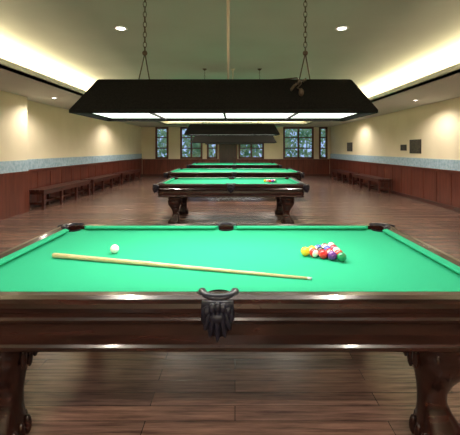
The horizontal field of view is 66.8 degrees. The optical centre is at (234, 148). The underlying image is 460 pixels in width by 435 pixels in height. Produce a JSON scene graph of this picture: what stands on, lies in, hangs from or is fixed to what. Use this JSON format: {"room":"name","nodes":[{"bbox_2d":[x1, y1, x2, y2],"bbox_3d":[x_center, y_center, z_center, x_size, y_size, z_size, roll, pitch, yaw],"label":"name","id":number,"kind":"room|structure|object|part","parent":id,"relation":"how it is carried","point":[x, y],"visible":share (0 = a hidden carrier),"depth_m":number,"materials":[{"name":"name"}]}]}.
{"room":"games hall","nodes":[
{"label":"games hall","id":0,"kind":"room"},
{"bbox_2d":[0,90,26,161],"bbox_3d":[-4.960,0.127,7.500,0.280,2.660,1.200,0,0,0],"label":"wall","id":1,"kind":"structure","parent":0,"point":[13,107],"depth_m":7.59,"materials":[{"name":"beige paint"}]},
{"bbox_2d":[27,100,140,158],"bbox_3d":[-5.150,-0.103,8.200,0.100,3.120,21.800,0,0,0],"label":"wall","id":2,"kind":"structure","parent":0,"point":[52,131],"depth_m":10.88,"materials":[{"name":"beige paint"}]},
{"bbox_2d":[0,160,27,173],"bbox_3d":[-4.952,0.382,7.500,0.295,0.250,1.230,0,0,0],"label":"trim","id":3,"kind":"structure","parent":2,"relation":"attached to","point":[21,165],"depth_m":7.57,"materials":[{"name":"blue tile"}]},
{"bbox_2d":[0,171,29,219],"bbox_3d":[-4.940,0.982,7.500,0.320,0.950,1.280,0,0,0],"label":"trim","id":4,"kind":"structure","parent":2,"relation":"attached to","point":[14,186],"depth_m":7.57,"materials":[{"name":"brown wood"}]},
{"bbox_2d":[27,154,141,169],"bbox_3d":[-5.090,0.382,8.200,0.020,0.250,21.600,0,0,0],"label":"trim","id":5,"kind":"structure","parent":2,"relation":"attached to","point":[48,162],"depth_m":11.05,"materials":[{"name":"blue tile"}]},
{"bbox_2d":[0,52,169,126],"bbox_3d":[-4.275,-1.433,8.200,1.650,0.460,21.600,0,0,0],"label":"trim","id":6,"kind":"structure","parent":2,"relation":"attached to","point":[19,77],"depth_m":7.06,"materials":[{"name":"white paint"}]},
{"bbox_2d":[28,158,141,171],"bbox_3d":[-5.070,0.532,8.200,0.060,0.050,21.600,0,0,0],"label":"trim","id":7,"kind":"structure","parent":2,"relation":"attached to","point":[30,170],"depth_m":10.99,"materials":[{"name":"brown wood"}]},
{"bbox_2d":[29,159,141,201],"bbox_3d":[-5.080,1.007,8.200,0.040,0.900,21.600,0,0,0],"label":"trim","id":8,"kind":"structure","parent":2,"relation":"attached to","point":[41,178],"depth_m":11.02,"materials":[{"name":"brown wood"}]},
{"bbox_2d":[32,174,141,206],"bbox_3d":[-5.058,1.407,8.200,0.025,0.100,21.600,0,0,0],"label":"baseboard","id":9,"kind":"structure","parent":2,"relation":"attached to","point":[140,174],"depth_m":10.77,"materials":[{"name":"brown wood"}]},
{"bbox_2d":[0,176,459,434],"bbox_3d":[0.050,1.507,8.200,10.500,0.100,21.800,0,0,0],"label":"floor","id":10,"kind":"structure","parent":0,"point":[66,393],"depth_m":2.23,"materials":[{"name":"brown wood"}]},
{"bbox_2d":[29,180,90,209],"bbox_3d":[-4.753,1.217,9.650,0.425,0.480,2.700,0,0,0],"label":"wooden bench","id":11,"kind":"object","parent":10,"relation":"on","point":[62,187],"visible":0.96,"depth_m":9.18,"materials":[{"name":"brown wood"}]},
{"bbox_2d":[80,174,120,193],"bbox_3d":[-4.753,1.217,12.550,0.425,0.480,2.700,0,0,0],"label":"wooden bench","id":12,"kind":"object","parent":10,"relation":"on","point":[101,178],"visible":0.83,"depth_m":12.10,"materials":[{"name":"brown wood"}]},
{"bbox_2d":[112,169,140,184],"bbox_3d":[-4.753,1.217,15.450,0.425,0.480,2.700,0,0,0],"label":"wooden bench","id":13,"kind":"object","parent":10,"relation":"on","point":[132,172],"visible":0.84,"depth_m":15.15,"materials":[{"name":"brown wood"}]},
{"bbox_2d":[0,222,459,434],"bbox_3d":[-0.075,1.048,2.290,2.934,0.818,1.664,0,0,0],"label":"pool table","id":14,"kind":"object","parent":10,"relation":"on","point":[393,290],"visible":1,"depth_m":1.64,"materials":[{"name":"green fabric"}]},
{"bbox_3d":[-1.145,1.157,1.744,0.271,0.600,0.271,0,0,0],"label":"leg","id":15,"kind":"part","parent":14,"relation":"part of","materials":[{"name":"brown wood"}]},
{"bbox_2d":[110,244,118,252],"bbox_3d":[-0.790,0.656,2.290,0.057,0.057,0.057,0,0,0],"label":"cue ball","id":16,"kind":"object","parent":14,"relation":"on","point":[114,248],"visible":1,"depth_m":2.27,"materials":[{"name":"white plastic"}]},
{"bbox_2d":[52,253,311,279],"bbox_3d":[-0.373,0.669,2.010,1.595,0.030,0.029,0,0,14],"label":"pool cue","id":17,"kind":"object","parent":14,"relation":"on","point":[54,255],"visible":1,"depth_m":2.02,"materials":[{"name":"brown wood"}]},
{"bbox_3d":[-0.075,0.704,2.290,2.856,0.106,1.586,0,0,0],"label":"rail","id":18,"kind":"part","parent":14,"relation":"part of","materials":[{"name":"brown wood"}]},
{"bbox_2d":[301,242,346,261],"bbox_3d":[0.549,0.656,2.235,0.255,0.057,0.286,0,0,0],"label":"balls","id":19,"kind":"object","parent":14,"relation":"on","point":[330,250],"visible":1,"depth_m":2.19,"materials":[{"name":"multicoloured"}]},
{"bbox_3d":[0.996,1.157,1.744,0.271,0.600,0.271,0,0,0],"label":"leg","id":20,"kind":"part","parent":14,"relation":"part of","materials":[{"name":"brown wood"}]},
{"bbox_2d":[152,177,309,223],"bbox_3d":[-0.075,1.048,7.250,2.934,0.818,1.664,0,0,0],"label":"pool table","id":21,"kind":"object","parent":10,"relation":"on","point":[177,190],"visible":0.97,"depth_m":6.51,"materials":[{"name":"brown wood"}]},
{"bbox_3d":[-1.145,1.157,6.705,0.271,0.600,0.271,0,0,0],"label":"leg","id":22,"kind":"part","parent":21,"relation":"part of","materials":[{"name":"brown wood"}]},
{"bbox_3d":[-1.145,1.157,7.795,0.271,0.600,0.271,0,0,0],"label":"leg","id":23,"kind":"part","parent":21,"relation":"part of","materials":[{"name":"brown wood"}]},
{"bbox_3d":[-0.075,0.704,7.250,2.856,0.106,1.586,0,0,0],"label":"rail","id":24,"kind":"part","parent":21,"relation":"part of","materials":[{"name":"brown wood"}]},
{"bbox_2d":[264,179,276,182],"bbox_3d":[0.719,0.656,7.200,0.256,0.057,0.287,0,0,0],"label":"balls","id":25,"kind":"object","parent":21,"relation":"on","point":[267,180],"visible":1,"depth_m":7.15,"materials":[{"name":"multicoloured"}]},
{"bbox_3d":[0.996,1.157,7.795,0.271,0.600,0.271,0,0,0],"label":"leg","id":26,"kind":"part","parent":21,"relation":"part of","materials":[{"name":"brown wood"}]},
{"bbox_3d":[0.996,1.157,6.705,0.271,0.600,0.271,0,0,0],"label":"leg","id":27,"kind":"part","parent":21,"relation":"part of","materials":[{"name":"brown wood"}]},
{"bbox_2d":[163,168,304,198],"bbox_3d":[-0.025,1.048,10.750,3.954,0.818,2.174,0,0,0],"label":"pool table","id":28,"kind":"object","parent":10,"relation":"on","point":[179,172],"visible":0.52,"depth_m":9.75,"materials":[{"name":"green fabric"}]},
{"bbox_3d":[-0.025,0.704,10.750,3.876,0.106,2.096,0,0,0],"label":"rail","id":29,"kind":"part","parent":28,"relation":"part of","materials":[{"name":"brown wood"}]},
{"bbox_2d":[187,163,281,167],"bbox_3d":[-0.025,1.048,15.400,3.954,0.818,2.174,0,0,0],"label":"pool table","id":30,"kind":"object","parent":10,"relation":"on","point":[193,165],"visible":0.6,"depth_m":14.40,"materials":[{"name":"green fabric"}]},
{"bbox_2d":[331,169,358,184],"bbox_3d":[4.853,1.217,15.500,0.425,0.480,2.600,0,0,0],"label":"wooden bench","id":31,"kind":"object","parent":10,"relation":"on","point":[339,172],"visible":0.94,"depth_m":15.15,"materials":[{"name":"brown wood"}]},
{"bbox_2d":[352,174,390,193],"bbox_3d":[4.853,1.217,12.600,0.425,0.480,2.600,0,0,0],"label":"wooden bench","id":32,"kind":"object","parent":10,"relation":"on","point":[369,178],"visible":1,"depth_m":12.15,"materials":[{"name":"brown wood"}]},
{"bbox_2d":[0,0,459,94],"bbox_3d":[0.050,-1.713,8.200,10.500,0.100,21.800,0,0,0],"label":"ceiling","id":33,"kind":"structure","parent":0,"point":[386,43],"depth_m":5.30,"materials":[{"name":"paint"}]},
{"bbox_2d":[114,26,127,30],"bbox_3d":[-1.570,-1.658,4.800,0.190,0.010,0.190,0,0,0],"label":"recessed light","id":34,"kind":"object","parent":33,"relation":"in","point":[120,28],"visible":1,"depth_m":4.80,"materials":[{"name":"white metal"}]},
{"bbox_2d":[69,0,377,120],"bbox_3d":[-0.065,-0.938,2.290,1.755,1.465,0.620,0,0,0],"label":"lamp","id":35,"kind":"object","parent":33,"relation":"hanging from","point":[285,99],"visible":1,"depth_m":2.09,"materials":[{"name":"metal"}]},
{"bbox_2d":[69,79,377,120],"bbox_3d":[-0.065,-0.320,2.290,1.755,0.230,0.620,0,0,0],"label":"hood","id":36,"kind":"object","parent":35,"relation":"attached to","point":[106,99],"depth_m":2.08,"materials":[{"name":"metal"}]},
{"bbox_2d":[93,113,356,117],"bbox_3d":[-0.065,-0.231,2.290,1.685,0.008,0.560,0,0,0],"label":"diffuser","id":37,"kind":"object","parent":35,"relation":"attached to","point":[97,115],"depth_m":2.37,"materials":[{"name":"white plastic"}]},
{"bbox_3d":[-0.050,-1.046,2.290,0.100,1.234,0.100,0,0,0],"label":"suspension rod","id":38,"kind":"part","parent":35,"relation":"part of","materials":[{"name":"beige metal"}]},
{"bbox_3d":[0.193,-0.380,2.195,0.505,0.140,0.120,0,0,24],"label":"power cord","id":39,"kind":"part","parent":35,"relation":"part of","materials":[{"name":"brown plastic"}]},
{"bbox_2d":[184,68,279,135],"bbox_3d":[-0.060,-0.977,7.250,1.900,1.385,0.620,0,0,0],"label":"lamp","id":40,"kind":"object","parent":33,"relation":"hanging from","point":[202,129],"visible":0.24,"depth_m":7.04,"materials":[{"name":"metal"}]},
{"bbox_2d":[184,124,279,135],"bbox_3d":[-0.060,-0.400,7.250,1.900,0.230,0.620,0,0,0],"label":"hood","id":41,"kind":"object","parent":40,"relation":"attached to","point":[193,129],"depth_m":7.02,"materials":[{"name":"metal"}]},
{"bbox_2d":[191,121,276,142],"bbox_3d":[-0.030,-0.928,10.750,2.550,1.485,0.620,0,0,0],"label":"lamp","id":42,"kind":"object","parent":33,"relation":"hanging from","point":[197,139],"visible":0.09,"depth_m":10.52,"materials":[{"name":"metal"}]},
{"bbox_2d":[191,136,276,142],"bbox_3d":[-0.030,-0.300,10.750,2.550,0.230,0.620,0,0,0],"label":"hood","id":43,"kind":"object","parent":42,"relation":"attached to","point":[197,139],"depth_m":10.52,"materials":[{"name":"metal"}]},
{"bbox_2d":[205,143,263,143],"bbox_3d":[-0.030,-0.938,15.400,2.550,1.465,0.620,0,0,0],"label":"lamp","id":44,"kind":"object","parent":33,"relation":"hanging from","point":[205,143],"visible":0.1,"depth_m":15.11,"materials":[{"name":"metal"}]},
{"bbox_2d":[335,26,348,30],"bbox_3d":[1.470,-1.658,4.800,0.190,0.010,0.190,0,0,0],"label":"recessed light","id":45,"kind":"object","parent":33,"relation":"in","point":[339,28],"visible":1,"depth_m":4.80,"materials":[{"name":"white metal"}]},
{"bbox_2d":[141,121,330,158],"bbox_3d":[0.050,-0.103,19.050,10.300,3.120,0.100,0,0,0],"label":"wall","id":46,"kind":"structure","parent":0,"point":[271,150],"depth_m":19.00,"materials":[{"name":"beige paint"}]},
{"bbox_2d":[142,174,162,175],"bbox_3d":[-2.965,1.407,18.955,4.150,0.100,0.030,0,0,0],"label":"baseboard","id":47,"kind":"structure","parent":46,"relation":"attached to","point":[142,174],"depth_m":18.94,"materials":[{"name":"brown wood"}]},
{"bbox_2d":[155,127,168,158],"bbox_3d":[-3.975,-0.328,19.015,0.710,1.730,0.090,0,0,0],"label":"window","id":48,"kind":"structure","parent":46,"relation":"in","point":[156,128],"depth_m":18.97,"materials":[{"name":"brown wood"}]},
{"bbox_2d":[142,159,218,173],"bbox_3d":[-2.965,1.002,18.975,4.150,0.910,0.050,0,0,0],"label":"trim","id":49,"kind":"structure","parent":46,"relation":"attached to","point":[149,166],"depth_m":18.97,"materials":[{"name":"brown wood"}]},
{"bbox_2d":[180,127,201,158],"bbox_3d":[-2.375,-0.328,19.015,1.210,1.730,0.090,0,0,0],"label":"window","id":50,"kind":"structure","parent":46,"relation":"in","point":[181,128],"depth_m":18.97,"materials":[{"name":"brown wood"}]},
{"bbox_2d":[207,144,217,158],"bbox_3d":[-1.240,-0.328,19.015,0.580,1.730,0.090,0,0,0],"label":"window","id":51,"kind":"structure","parent":46,"relation":"in","point":[208,148],"depth_m":18.97,"materials":[{"name":"brown wood"}]},
{"bbox_2d":[219,144,236,162],"bbox_3d":[-0.380,0.317,18.915,1.020,2.280,0.120,0,0,0],"label":"door","id":52,"kind":"structure","parent":46,"relation":"in","point":[227,152],"depth_m":18.91,"materials":[{"name":"brown wood"}]},
{"bbox_2d":[166,121,304,126],"bbox_3d":[0.025,-1.433,18.200,6.950,0.460,1.600,0,0,0],"label":"trim","id":53,"kind":"structure","parent":46,"relation":"attached to","point":[169,123],"depth_m":17.40,"materials":[{"name":"white paint"}]},
{"bbox_2d":[238,144,263,158],"bbox_3d":[0.885,-0.328,19.015,1.390,1.730,0.090,0,0,0],"label":"window","id":54,"kind":"structure","parent":46,"relation":"in","point":[239,148],"depth_m":18.97,"materials":[{"name":"brown wood"}]},
{"bbox_2d":[237,159,329,173],"bbox_3d":[2.635,1.002,18.975,5.010,0.910,0.050,0,0,0],"label":"trim","id":55,"kind":"structure","parent":46,"relation":"attached to","point":[308,166],"depth_m":18.97,"materials":[{"name":"brown wood"}]},
{"bbox_2d":[283,127,313,158],"bbox_3d":[3.450,-0.328,19.015,1.660,1.730,0.090,0,0,0],"label":"window","id":56,"kind":"structure","parent":46,"relation":"in","point":[284,128],"depth_m":18.97,"materials":[{"name":"brown wood"}]},
{"bbox_2d":[305,174,329,175],"bbox_3d":[2.635,1.407,18.955,5.010,0.100,0.030,0,0,0],"label":"baseboard","id":57,"kind":"structure","parent":46,"relation":"attached to","point":[305,174],"depth_m":18.94,"materials":[{"name":"brown wood"}]},
{"bbox_2d":[319,127,327,158],"bbox_3d":[4.800,-0.328,19.015,0.460,1.730,0.090,0,0,0],"label":"window","id":58,"kind":"structure","parent":46,"relation":"in","point":[320,128],"depth_m":18.97,"materials":[{"name":"brown wood"}]},
{"bbox_2d":[331,97,459,159],"bbox_3d":[5.250,-0.103,8.200,0.100,3.120,21.800,0,0,0],"label":"wall","id":59,"kind":"structure","parent":0,"point":[437,125],"depth_m":10.52,"materials":[{"name":"beige paint"}]},
{"bbox_2d":[347,142,351,150],"bbox_3d":[5.188,-0.093,15.800,0.024,0.400,0.700,0,0,0],"label":"notice","id":60,"kind":"object","parent":59,"relation":"attached to","point":[349,145],"visible":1,"depth_m":15.78,"materials":[{"name":"black"}]},
{"bbox_2d":[300,57,459,126],"bbox_3d":[4.350,-1.433,8.200,1.700,0.460,21.600,0,0,0],"label":"trim","id":61,"kind":"structure","parent":59,"relation":"attached to","point":[439,83],"depth_m":7.85,"materials":[{"name":"white paint"}]},
{"bbox_2d":[329,158,459,172],"bbox_3d":[5.170,0.532,8.200,0.060,0.050,21.600,0,0,0],"label":"trim","id":62,"kind":"structure","parent":59,"relation":"attached to","point":[433,169],"depth_m":10.40,"materials":[{"name":"brown wood"}]},
{"bbox_2d":[330,159,459,207],"bbox_3d":[5.180,1.007,8.200,0.040,0.900,21.600,0,0,0],"label":"wainscoting","id":63,"kind":"structure","parent":59,"relation":"attached to","point":[437,186],"depth_m":10.05,"materials":[{"name":"brown wood"}]},
{"bbox_2d":[330,154,459,170],"bbox_3d":[5.190,0.382,8.200,0.020,0.250,21.600,0,0,0],"label":"trim","id":64,"kind":"structure","parent":59,"relation":"attached to","point":[445,164],"depth_m":10.48,"materials":[{"name":"blue tile"}]},
{"bbox_2d":[330,174,459,212],"bbox_3d":[5.157,1.407,8.200,0.025,0.100,21.600,0,0,0],"label":"baseboard","id":65,"kind":"structure","parent":59,"relation":"attached to","point":[438,204],"depth_m":9.53,"materials":[{"name":"brown wood"}]},
{"bbox_2d":[400,145,406,150],"bbox_3d":[5.188,-0.043,10.750,0.024,0.180,0.350,0,0,0],"label":"notice","id":66,"kind":"object","parent":59,"relation":"attached to","point":[402,147],"visible":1,"depth_m":10.72,"materials":[{"name":"black"}]},
{"bbox_2d":[409,139,420,153],"bbox_3d":[5.188,-0.073,10.050,0.024,0.400,0.620,0,0,0],"label":"picture","id":67,"kind":"object","parent":59,"relation":"attached to","point":[414,145],"visible":1,"depth_m":10.01,"materials":[{"name":"black"}]},
{"label":"outside","id":68,"kind":"structure","parent":0,"visible":0},
{"bbox_3d":[0.000,1.582,25.550,28.000,0.150,12.900,0,0,0],"label":"ground","id":69,"kind":"structure","parent":68,"visible":0},
{"bbox_2d":[158,129,324,156],"bbox_3d":[0.011,-0.538,24.000,18.168,4.232,1.797,0,0,0],"label":"trees","id":70,"kind":"object","parent":69,"relation":"on","point":[303,132],"visible":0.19,"depth_m":23.64,"materials":[{"name":"green plant"}]}
]}

